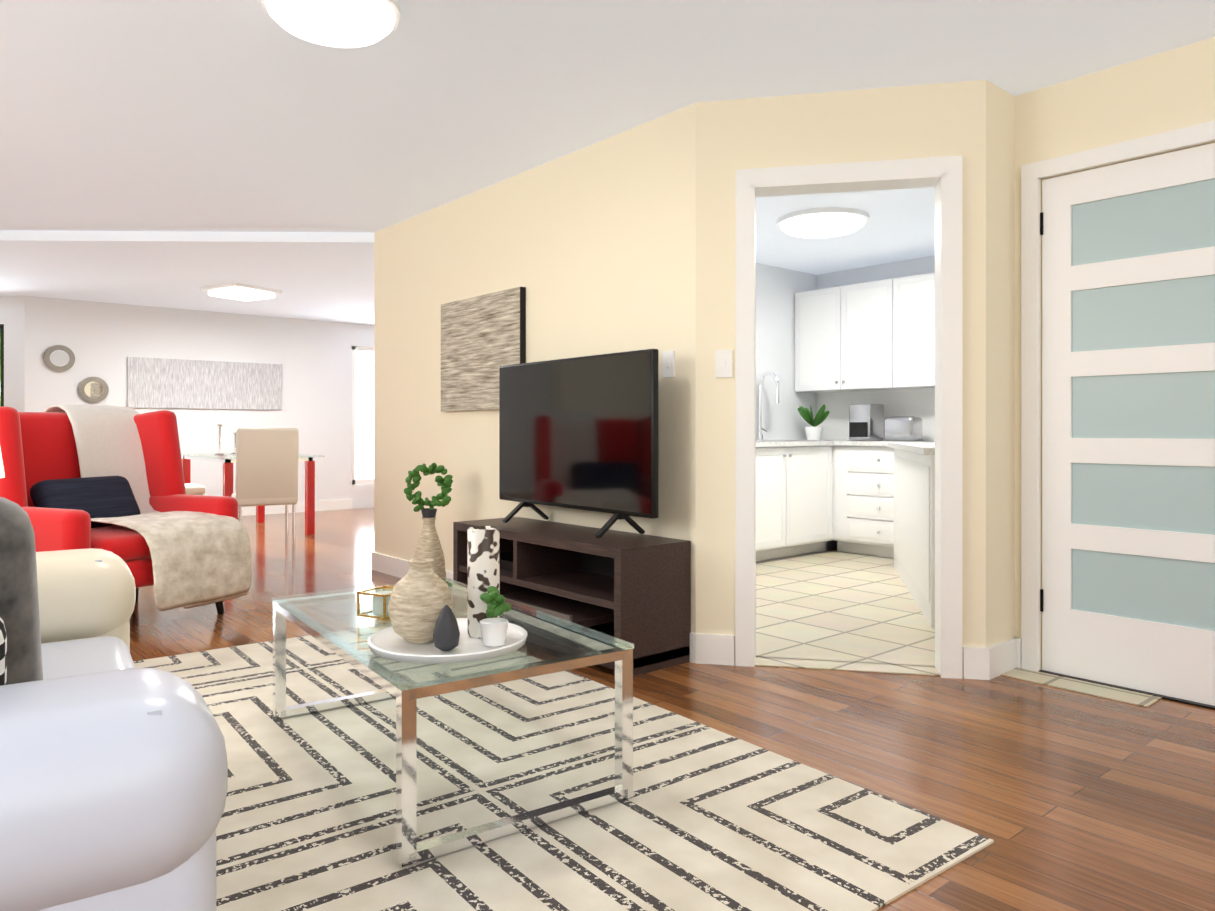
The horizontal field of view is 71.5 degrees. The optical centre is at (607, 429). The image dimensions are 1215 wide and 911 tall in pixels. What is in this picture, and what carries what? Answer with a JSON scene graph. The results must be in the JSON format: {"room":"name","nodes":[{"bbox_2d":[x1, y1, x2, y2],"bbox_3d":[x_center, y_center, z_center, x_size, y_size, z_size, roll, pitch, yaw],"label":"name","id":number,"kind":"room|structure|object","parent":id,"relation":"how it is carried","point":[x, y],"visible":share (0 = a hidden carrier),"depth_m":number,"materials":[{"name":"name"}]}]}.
{"room":"living room","nodes":[
{"label":"living room","id":0,"kind":"room"},
{"bbox_2d":[0,296,24,411],"bbox_3d":[-6.667,-0.199,8.486,1.750,2.400,0.150,0,0,5],"label":"wall","id":1,"kind":"structure","parent":0,"point":[12,318],"depth_m":8.40,"materials":[{"name":"white paint"}]},
{"bbox_2d":[0,231,373,324],"bbox_3d":[-4.248,-1.364,7.808,9.600,0.069,6.100,0,0,-40],"label":"ceiling","id":2,"kind":"structure","parent":0,"point":[323,276],"depth_m":7.03,"materials":[{"name":"white paint"}]},
{"bbox_2d":[201,282,281,300],"bbox_3d":[-3.454,-1.288,7.972,0.500,0.081,0.500,0,0,30],"label":"ceiling light","id":3,"kind":"object","parent":2,"relation":"attached to","point":[240,291],"visible":1,"depth_m":7.85,"materials":[{"name":"white"}]},
{"bbox_2d":[25,296,373,501],"bbox_3d":[-4.118,-0.199,9.890,4.500,2.400,0.100,0,0,-40],"label":"wall","id":4,"kind":"structure","parent":0,"point":[103,340],"depth_m":9.54,"materials":[{"name":"white paint"}]},
{"bbox_2d":[43,345,74,371],"bbox_3d":[-5.566,-0.719,8.568,0.270,0.270,0.032,0,0,-40],"label":"mirror","id":5,"kind":"object","parent":4,"relation":"attached to","point":[59,358],"visible":0.92,"depth_m":8.55,"materials":[{"name":"grey mirror"}]},
{"bbox_2d":[78,377,108,402],"bbox_3d":[-5.337,-0.409,8.762,0.270,0.270,0.032,0,0,-40],"label":"mirror","id":6,"kind":"object","parent":4,"relation":"attached to","point":[93,389],"visible":0.96,"depth_m":8.75,"materials":[{"name":"grey mirror"}]},
{"bbox_2d":[127,357,281,409],"bbox_3d":[-4.486,-0.499,9.490,1.620,0.540,0.029,0,0,-40],"label":"framed picture","id":7,"kind":"object","parent":4,"relation":"attached to","point":[173,383],"visible":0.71,"depth_m":9.44},
{"bbox_2d":[238,499,351,515],"bbox_3d":[-4.498,0.939,9.489,3.400,0.125,0.016,0,0,-40],"label":"baseboard","id":8,"kind":"structure","parent":4,"relation":"attached to","point":[327,505],"depth_m":10.17,"materials":[{"name":"white"}]},
{"bbox_2d":[352,346,373,484],"bbox_3d":[-2.821,-0.173,10.989,1.100,1.750,0.050,0,0,-40],"label":"window","id":9,"kind":"structure","parent":4,"relation":"in","point":[362,481],"depth_m":10.64,"materials":[{"name":"white"}]},
{"bbox_2d":[352,484,373,508],"bbox_3d":[-2.824,0.851,10.993,1.100,0.300,0.100,0,0,-40],"label":"radiator","id":10,"kind":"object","parent":4,"relation":"attached to","point":[362,495],"depth_m":10.70,"materials":[{"name":"white"}]},
{"bbox_2d":[374,203,448,570],"bbox_3d":[0.165,-0.200,6.872,3.900,2.400,1.050,0,0,-40],"label":"wall","id":11,"kind":"structure","parent":0,"point":[411,296],"depth_m":5.61,"materials":[{"name":"beige paint"}]},
{"bbox_2d":[372,552,694,662],"bbox_3d":[-0.647,0.938,4.806,0.016,0.125,3.140,0,0,-40],"label":"baseboard","id":12,"kind":"structure","parent":11,"relation":"attached to","point":[391,565],"depth_m":5.72,"materials":[{"name":"white wood"}]},
{"bbox_2d":[449,103,695,632],"bbox_3d":[-0.262,-0.200,4.445,0.100,2.400,2.090,0,0,-40],"label":"wall","id":13,"kind":"structure","parent":0,"point":[591,248],"depth_m":4.11,"materials":[{"name":"beige paint"}]},
{"bbox_2d":[441,287,525,410],"bbox_3d":[-0.737,-0.440,4.897,0.035,0.660,0.866,0,0,-40],"label":"framed picture","id":14,"kind":"object","parent":13,"relation":"attached to","point":[483,338],"visible":0.75,"depth_m":4.87,"materials":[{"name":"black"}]},
{"bbox_2d":[663,351,674,377],"bbox_3d":[0.269,-0.288,3.735,0.014,0.115,0.070,0,0,-40],"label":"light switch","id":15,"kind":"object","parent":13,"relation":"attached to","point":[668,363],"visible":1,"depth_m":3.73,"materials":[{"name":"white plastic"}]},
{"bbox_2d":[0,0,1214,274],"bbox_3d":[-1.387,-1.430,4.531,9.700,0.060,14.800,0,0,-40],"label":"ceiling","id":16,"kind":"structure","parent":0,"point":[184,116],"depth_m":3.44,"materials":[{"name":"white paint"}]},
{"bbox_2d":[259,0,400,47],"bbox_3d":[-0.903,-1.348,2.762,0.440,0.105,0.440,0,0,-40],"label":"ceiling light","id":17,"kind":"object","parent":16,"relation":"attached to","point":[347,23],"visible":1,"depth_m":2.71,"materials":[{"name":"white"}]},
{"bbox_2d":[776,207,868,237],"bbox_3d":[1.431,-1.347,5.620,0.600,0.105,0.600,0,0,-40],"label":"kitchen ceiling light","id":18,"kind":"object","parent":16,"relation":"attached to","point":[825,222],"visible":1,"depth_m":5.45,"materials":[{"name":"white"}]},
{"bbox_2d":[129,507,1214,910],"bbox_3d":[-1.387,1.030,4.530,9.700,0.060,14.800,0,0,-40],"label":"floor","id":19,"kind":"structure","parent":0,"point":[1063,799],"depth_m":2.68,"materials":[{"name":"brown wood"}]},
{"bbox_2d":[0,405,251,613],"bbox_3d":[-2.604,0.432,4.402,1.180,1.138,0.993,0,0,25],"label":"chair","id":20,"kind":"object","parent":19,"relation":"on","point":[108,478],"visible":0.94,"depth_m":4.38,"materials":[{"name":"red"}]},
{"bbox_2d":[30,476,139,527],"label":"pillow","id":21,"kind":"object","parent":20,"relation":"on","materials":[{"name":"black fabric"}]},
{"bbox_2d":[91,525,150,560],"bbox_3d":[-2.497,0.570,4.352,0.708,0.120,0.684,0,0,25],"label":"cushion","id":22,"kind":"object","parent":20,"relation":"on","point":[129,544],"depth_m":4.04,"materials":[{"name":"red fabric"}]},
{"bbox_2d":[91,511,251,610],"bbox_3d":[-2.275,0.664,4.381,0.577,0.440,0.593,0,0,25],"label":"throw","id":23,"kind":"object","parent":20,"relation":"on","point":[191,559],"depth_m":4.24,"materials":[{"name":"beige fabric"}]},
{"bbox_2d":[185,483,204,494],"bbox_3d":[-3.899,0.496,7.513,0.492,1.010,0.440,0,0,-40],"label":"dining chair","id":24,"kind":"object","parent":19,"relation":"on","point":[192,489],"visible":0.17,"depth_m":7.46,"materials":[{"name":"beige"}]},
{"bbox_2d":[181,453,323,534],"bbox_3d":[-3.568,0.626,8.321,0.940,0.750,1.640,0,0,-40],"label":"dining table","id":25,"kind":"object","parent":19,"relation":"on","point":[260,510],"visible":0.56,"depth_m":8.00,"materials":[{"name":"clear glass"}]},
{"bbox_2d":[215,417,224,454],"bbox_3d":[-3.818,0.064,8.306,0.096,0.371,0.096,0,0,-40],"label":"candlestick","id":26,"kind":"object","parent":25,"relation":"on","point":[219,424],"visible":0.98,"depth_m":8.29,"materials":[{"name":"silver metal"}]},
{"bbox_2d":[217,417,221,423],"bbox_3d":[-3.818,-0.086,8.306,0.044,0.070,0.044,0,0,-40],"label":"candle","id":27,"kind":"object","parent":26,"relation":"on","point":[219,419],"depth_m":8.29,"materials":[{"name":"white wax"}]},
{"bbox_2d":[231,425,237,453],"bbox_3d":[-3.776,0.104,8.565,0.096,0.291,0.096,0,0,-40],"label":"candlestick","id":28,"kind":"object","parent":25,"relation":"on","point":[235,427],"visible":0.71,"depth_m":8.55,"materials":[{"name":"silver metal"}]},
{"bbox_2d":[233,425,237,431],"bbox_3d":[-3.776,-0.006,8.565,0.044,0.070,0.044,0,0,-40],"label":"candle","id":29,"kind":"object","parent":28,"relation":"on","point":[235,427],"depth_m":8.55,"materials":[{"name":"white wax"}]},
{"bbox_2d":[231,428,298,558],"bbox_3d":[-2.665,0.496,6.561,0.440,1.010,0.492,0,0,-28],"label":"dining chair","id":30,"kind":"object","parent":19,"relation":"on","point":[266,466],"visible":0.85,"depth_m":6.37,"materials":[{"name":"beige"}]},
{"bbox_2d":[133,623,993,910],"bbox_3d":[-0.804,0.999,2.629,2.040,0.012,3.050,0,0,-37],"label":"rug","id":31,"kind":"object","parent":19,"relation":"on","point":[705,818],"visible":0.75,"depth_m":2.20,"materials":[{"name":"beige fabric"}]},
{"bbox_2d":[0,497,227,910],"bbox_3d":[-1.310,0.526,1.470,0.950,0.921,1.720,0,0,-33],"label":"sofa","id":32,"kind":"object","parent":31,"relation":"on","point":[113,776],"visible":1,"depth_m":0.99,"materials":[{"name":"beige leather"}]},
{"bbox_2d":[272,578,633,866],"bbox_3d":[-0.541,0.782,2.584,0.650,0.410,1.220,0,0,-34],"label":"coffee table","id":33,"kind":"object","parent":31,"relation":"on","point":[407,695],"visible":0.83,"depth_m":2.21,"materials":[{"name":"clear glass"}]},
{"bbox_2d":[357,586,392,619],"bbox_3d":[-0.694,0.539,2.624,0.116,0.075,0.116,0,0,30],"label":"box","id":34,"kind":"object","parent":33,"relation":"on","point":[380,599],"visible":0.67,"depth_m":2.60,"materials":[{"name":"gold metal"}]},
{"bbox_2d":[373,591,391,614],"bbox_3d":[-0.694,0.539,2.624,0.070,0.060,0.070,0,0,30],"label":"candle","id":35,"kind":"object","parent":34,"relation":"on","point":[377,601],"depth_m":2.59,"materials":[{"name":"white wax"}]},
{"bbox_2d":[368,618,527,663],"bbox_3d":[-0.425,0.564,2.262,0.420,0.024,0.420,0,0,-40],"label":"tray","id":36,"kind":"object","parent":33,"relation":"on","point":[389,643],"visible":0.62,"depth_m":2.18,"materials":[{"name":"white ceramic"}]},
{"bbox_2d":[387,558,453,643],"bbox_3d":[-0.500,0.459,2.261,0.176,0.215,0.176,0,0,-40],"label":"round vase","id":37,"kind":"object","parent":36,"relation":"on","point":[420,598],"visible":1,"depth_m":2.20,"materials":[{"name":"beige wicker"}]},
{"bbox_2d":[404,463,452,579],"bbox_3d":[-1.019,0.594,4.780,0.238,0.811,0.198,0,0,-40],"label":"floor vase","id":38,"kind":"object","parent":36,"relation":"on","point":[429,545],"visible":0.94,"depth_m":4.76,"materials":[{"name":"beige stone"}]},
{"bbox_2d":[433,605,459,650],"bbox_3d":[-0.413,0.509,2.163,0.068,0.115,0.068,0,0,-40],"label":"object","id":39,"kind":"object","parent":36,"relation":"on","point":[446,634],"visible":0.98,"depth_m":2.14,"materials":[{"name":"grey ceramic"}]},
{"bbox_2d":[467,526,499,637],"bbox_3d":[-0.341,0.419,2.324,0.088,0.295,0.088,0,0,-40],"label":"mosaic vase","id":40,"kind":"object","parent":36,"relation":"on","point":[483,558],"visible":0.73,"depth_m":2.29,"materials":[{"name":"white ceramic"}]},
{"bbox_2d":[480,586,510,646],"bbox_3d":[-0.297,0.492,2.224,0.092,0.148,0.080,0,0,-40],"label":"plant","id":41,"kind":"object","parent":36,"relation":"on","point":[493,631],"visible":1,"depth_m":2.20,"materials":[{"name":"green plant"}]},
{"bbox_3d":[-2.422,0.721,3.109,0.480,0.532,0.480,0,0,-40],"label":"side table","id":42,"kind":"object","parent":31,"relation":"on","visible":0},
{"bbox_2d":[0,448,4,477],"bbox_3d":[-2.422,0.183,3.109,0.330,0.540,0.330,0,0,-40],"label":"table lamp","id":43,"kind":"object","parent":42,"relation":"on","point":[2,474],"visible":1,"depth_m":3.17,"materials":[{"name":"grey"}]},
{"bbox_2d":[453,517,690,677],"bbox_3d":[-0.243,0.740,3.975,0.460,0.520,1.310,0,0,-40],"label":"media console","id":44,"kind":"object","parent":19,"relation":"on","point":[633,588],"visible":0.69,"depth_m":3.63,"materials":[{"name":"brown wood"}]},
{"bbox_2d":[459,564,613,608],"bbox_3d":[-0.222,0.715,3.993,0.375,0.030,1.230,0,0,-40],"label":"shelf","id":45,"kind":"object","parent":44,"relation":"attached to","point":[580,583],"depth_m":3.88,"materials":[{"name":"brown wood"}]},
{"bbox_2d":[499,349,658,537],"bbox_3d":[-0.180,0.067,4.009,0.265,0.806,1.230,0,0,-38],"label":"tv","id":46,"kind":"object","parent":44,"relation":"on","point":[581,433],"visible":1,"depth_m":3.88,"materials":[{"name":"black plastic"}]},
{"bbox_2d":[755,657,939,675],"bbox_3d":[0.998,0.997,3.553,0.770,0.004,0.130,0,0,12],"label":"threshold","id":47,"kind":"object","parent":19,"relation":"on","point":[852,666],"visible":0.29,"depth_m":3.54,"materials":[{"name":"tile"}]},
{"bbox_2d":[1039,670,1214,709],"bbox_3d":[2.060,0.996,3.179,0.070,0.007,0.810,0,0,-40],"label":"threshold","id":48,"kind":"object","parent":19,"relation":"on","point":[1166,697],"visible":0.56,"depth_m":3.18,"materials":[{"name":"brown metal"}]},
{"bbox_2d":[756,263,816,439],"bbox_3d":[0.493,-0.200,6.464,3.670,2.400,0.018,0,0,-40],"label":"wall","id":49,"kind":"structure","parent":0,"point":[777,288],"depth_m":7.30,"materials":[{"name":"white paint"}]},
{"bbox_2d":[695,79,988,679],"bbox_3d":[0.963,-0.200,3.551,1.172,2.400,0.150,0,0,12],"label":"wall","id":50,"kind":"structure","parent":0,"point":[749,151],"depth_m":3.51,"materials":[{"name":"beige paint"}]},
{"bbox_2d":[715,350,731,377],"bbox_3d":[0.494,-0.278,3.589,0.049,0.115,0.060,0,0,-40],"label":"switch","id":51,"kind":"object","parent":50,"relation":"attached to","point":[723,358],"depth_m":3.58,"materials":[{"name":"white plastic"}]},
{"bbox_2d":[817,255,934,289],"bbox_3d":[3.124,-0.200,6.308,0.130,2.400,3.650,0,0,-40],"label":"wall","id":52,"kind":"structure","parent":0,"point":[905,268],"depth_m":7.18,"materials":[{"name":"white paint"}]},
{"bbox_2d":[795,278,915,395],"bbox_3d":[2.097,-0.764,7.149,0.330,0.870,1.009,0,0,-40],"label":"upper cabinet","id":53,"kind":"object","parent":52,"relation":"attached to","point":[873,342],"depth_m":7.01,"materials":[{"name":"white wood"}]},
{"bbox_2d":[816,388,934,440],"bbox_3d":[2.682,-0.117,6.710,0.010,0.425,2.435,0,0,-40],"label":"backsplash","id":54,"kind":"structure","parent":52,"relation":"attached to","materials":[{"name":"white ceramic"}]},
{"bbox_2d":[900,272,934,391],"bbox_3d":[2.701,-0.765,6.441,0.330,0.870,1.068,0,0,-40],"label":"upper cabinet","id":55,"kind":"object","parent":52,"relation":"attached to","point":[917,292],"depth_m":6.54,"materials":[{"name":"white wood"}]},
{"bbox_2d":[756,549,1161,706],"bbox_3d":[1.644,0.997,5.111,3.675,0.004,3.550,0,0,-40],"label":"floor","id":56,"kind":"structure","parent":0,"point":[834,605],"depth_m":4.43,"materials":[{"name":"beige tile"}]},
{"bbox_2d":[756,440,850,561],"bbox_3d":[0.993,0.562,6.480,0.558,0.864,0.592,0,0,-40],"label":"base cabinet","id":57,"kind":"object","parent":56,"relation":"on","point":[773,465],"depth_m":6.33,"materials":[{"name":"white wood"}]},
{"bbox_2d":[792,444,827,555],"bbox_3d":[1.370,0.562,6.802,0.651,0.864,0.592,0,0,-40],"label":"base cabinet","id":58,"kind":"object","parent":56,"relation":"on","point":[809,465],"depth_m":6.62,"materials":[{"name":"white wood"}]},
{"bbox_2d":[828,444,893,557],"bbox_3d":[2.246,0.562,6.702,0.654,0.864,0.749,0,0,-40],"label":"base cabinet","id":59,"kind":"object","parent":56,"relation":"on","point":[860,476],"depth_m":6.62,"materials":[{"name":"white wood"}]},
{"bbox_2d":[756,440,835,447],"bbox_3d":[0.703,0.113,6.218,3.631,0.035,0.616,0,0,-40],"label":"countertop","id":60,"kind":"structure","parent":59,"relation":"on","point":[786,444],"depth_m":6.47,"materials":[{"name":"white stone"}]},
{"bbox_2d":[757,371,778,439],"bbox_3d":[1.355,-0.194,7.020,0.118,0.576,0.226,0,0,-40],"label":"faucet","id":61,"kind":"object","parent":60,"relation":"on","point":[760,380],"visible":1,"depth_m":7.04,"materials":[{"name":"silver metal"}]},
{"bbox_2d":[756,440,824,441],"bbox_3d":[1.328,0.092,6.741,0.760,0.006,0.440,0,0,-40],"label":"sink","id":62,"kind":"object","parent":60,"relation":"in","point":[784,440],"visible":0.57,"depth_m":6.60,"materials":[{"name":"silver metal"}]},
{"bbox_2d":[798,404,828,439],"bbox_3d":[1.804,-0.059,7.257,0.312,0.307,0.295,0,0,-40],"label":"plant","id":63,"kind":"object","parent":60,"relation":"on","point":[814,432],"visible":1,"depth_m":7.20,"materials":[{"name":"green plant"}]},
{"bbox_2d":[849,404,883,440],"bbox_3d":[2.135,-0.056,6.970,0.235,0.300,0.200,0,0,-40],"label":"coffee maker","id":64,"kind":"object","parent":60,"relation":"on","point":[866,422],"visible":1,"depth_m":6.89,"materials":[{"name":"silver metal"}]},
{"bbox_2d":[836,440,934,443],"bbox_3d":[2.298,0.113,6.675,0.611,0.035,0.759,0,0,-40],"label":"countertop","id":65,"kind":"structure","parent":59,"relation":"on","point":[837,441],"depth_m":6.56,"materials":[{"name":"white stone"}]},
{"bbox_2d":[884,417,921,440],"bbox_3d":[2.347,-0.002,6.703,0.170,0.194,0.260,0,0,-40],"label":"toaster","id":66,"kind":"object","parent":65,"relation":"on","point":[902,428],"visible":1,"depth_m":6.62,"materials":[{"name":"silver metal"}]},
{"bbox_2d":[894,450,934,627],"bbox_3d":[2.133,0.565,5.089,0.606,0.870,1.896,0,0,13],"label":"base cabinet","id":67,"kind":"object","parent":56,"relation":"on","point":[914,514],"depth_m":4.77,"materials":[{"name":"white wood"}]},
{"bbox_2d":[888,442,934,453],"bbox_3d":[2.128,0.113,5.074,0.670,0.034,1.926,0,0,13],"label":"countertop","id":68,"kind":"structure","parent":67,"relation":"on","point":[912,447],"depth_m":4.90,"materials":[{"name":"white stone"}]},
{"bbox_2d":[986,80,1014,646],"bbox_3d":[1.617,-0.200,3.551,0.380,2.400,0.130,0,0,-40],"label":"wall","id":69,"kind":"structure","parent":0,"point":[1000,364],"depth_m":3.46,"materials":[{"name":"beige paint"}]},
{"bbox_2d":[986,637,1016,679],"bbox_3d":[1.617,0.937,3.455,0.265,0.125,0.016,0,0,-40],"label":"baseboard return","id":70,"kind":"object","parent":69,"relation":"attached to","point":[1003,657],"visible":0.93,"depth_m":3.44,"materials":[{"name":"white wood"}]},
{"bbox_2d":[1015,89,1041,669],"bbox_3d":[1.791,-0.200,3.548,0.120,2.400,0.100,0,0,-40],"label":"wall","id":71,"kind":"structure","parent":0,"point":[1027,127],"depth_m":3.53,"materials":[{"name":"beige paint"}]},
{"bbox_2d":[1017,638,1020,667],"bbox_3d":[1.716,0.937,3.530,0.016,0.125,0.030,0,0,-40],"label":"baseboard","id":72,"kind":"structure","parent":71,"relation":"attached to","point":[1018,652],"depth_m":3.52,"materials":[{"name":"white wood"}]},
{"bbox_2d":[1040,37,1214,179],"bbox_3d":[2.086,-1.215,3.202,0.120,0.370,0.810,0,0,-40],"label":"wall","id":73,"kind":"structure","parent":0,"point":[1169,90],"depth_m":3.22,"materials":[{"name":"beige paint"}]},
{"bbox_2d":[1021,143,1214,705],"bbox_3d":[2.056,-0.048,3.175,0.080,2.095,0.940,0,0,-40],"label":"door","id":74,"kind":"structure","parent":73,"relation":"in","point":[1178,405],"depth_m":3.26,"materials":[{"name":"white wood"}]},
{"bbox_2d":[1038,121,1214,178],"bbox_3d":[2.033,-1.063,3.156,0.020,0.065,0.810,0,0,-40],"label":"door frame","id":75,"kind":"structure","parent":73,"relation":"attached to","point":[1166,141],"depth_m":3.20,"materials":[{"name":"white wood"}]},
{"label":"outside","id":76,"kind":"structure","parent":0,"visible":0},
{"bbox_2d":[0,330,0,406],"bbox_3d":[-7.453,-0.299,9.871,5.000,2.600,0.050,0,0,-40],"label":"trees","id":77,"kind":"object","parent":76,"point":[0,368],"depth_m":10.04,"materials":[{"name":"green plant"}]},
{"bbox_2d":[355,350,373,479],"bbox_3d":[-3.116,-0.199,11.336,1.600,2.400,0.050,0,0,-40],"label":"sky","id":78,"kind":"structure","parent":76,"point":[364,414],"depth_m":11.21,"materials":[{"name":"white"}]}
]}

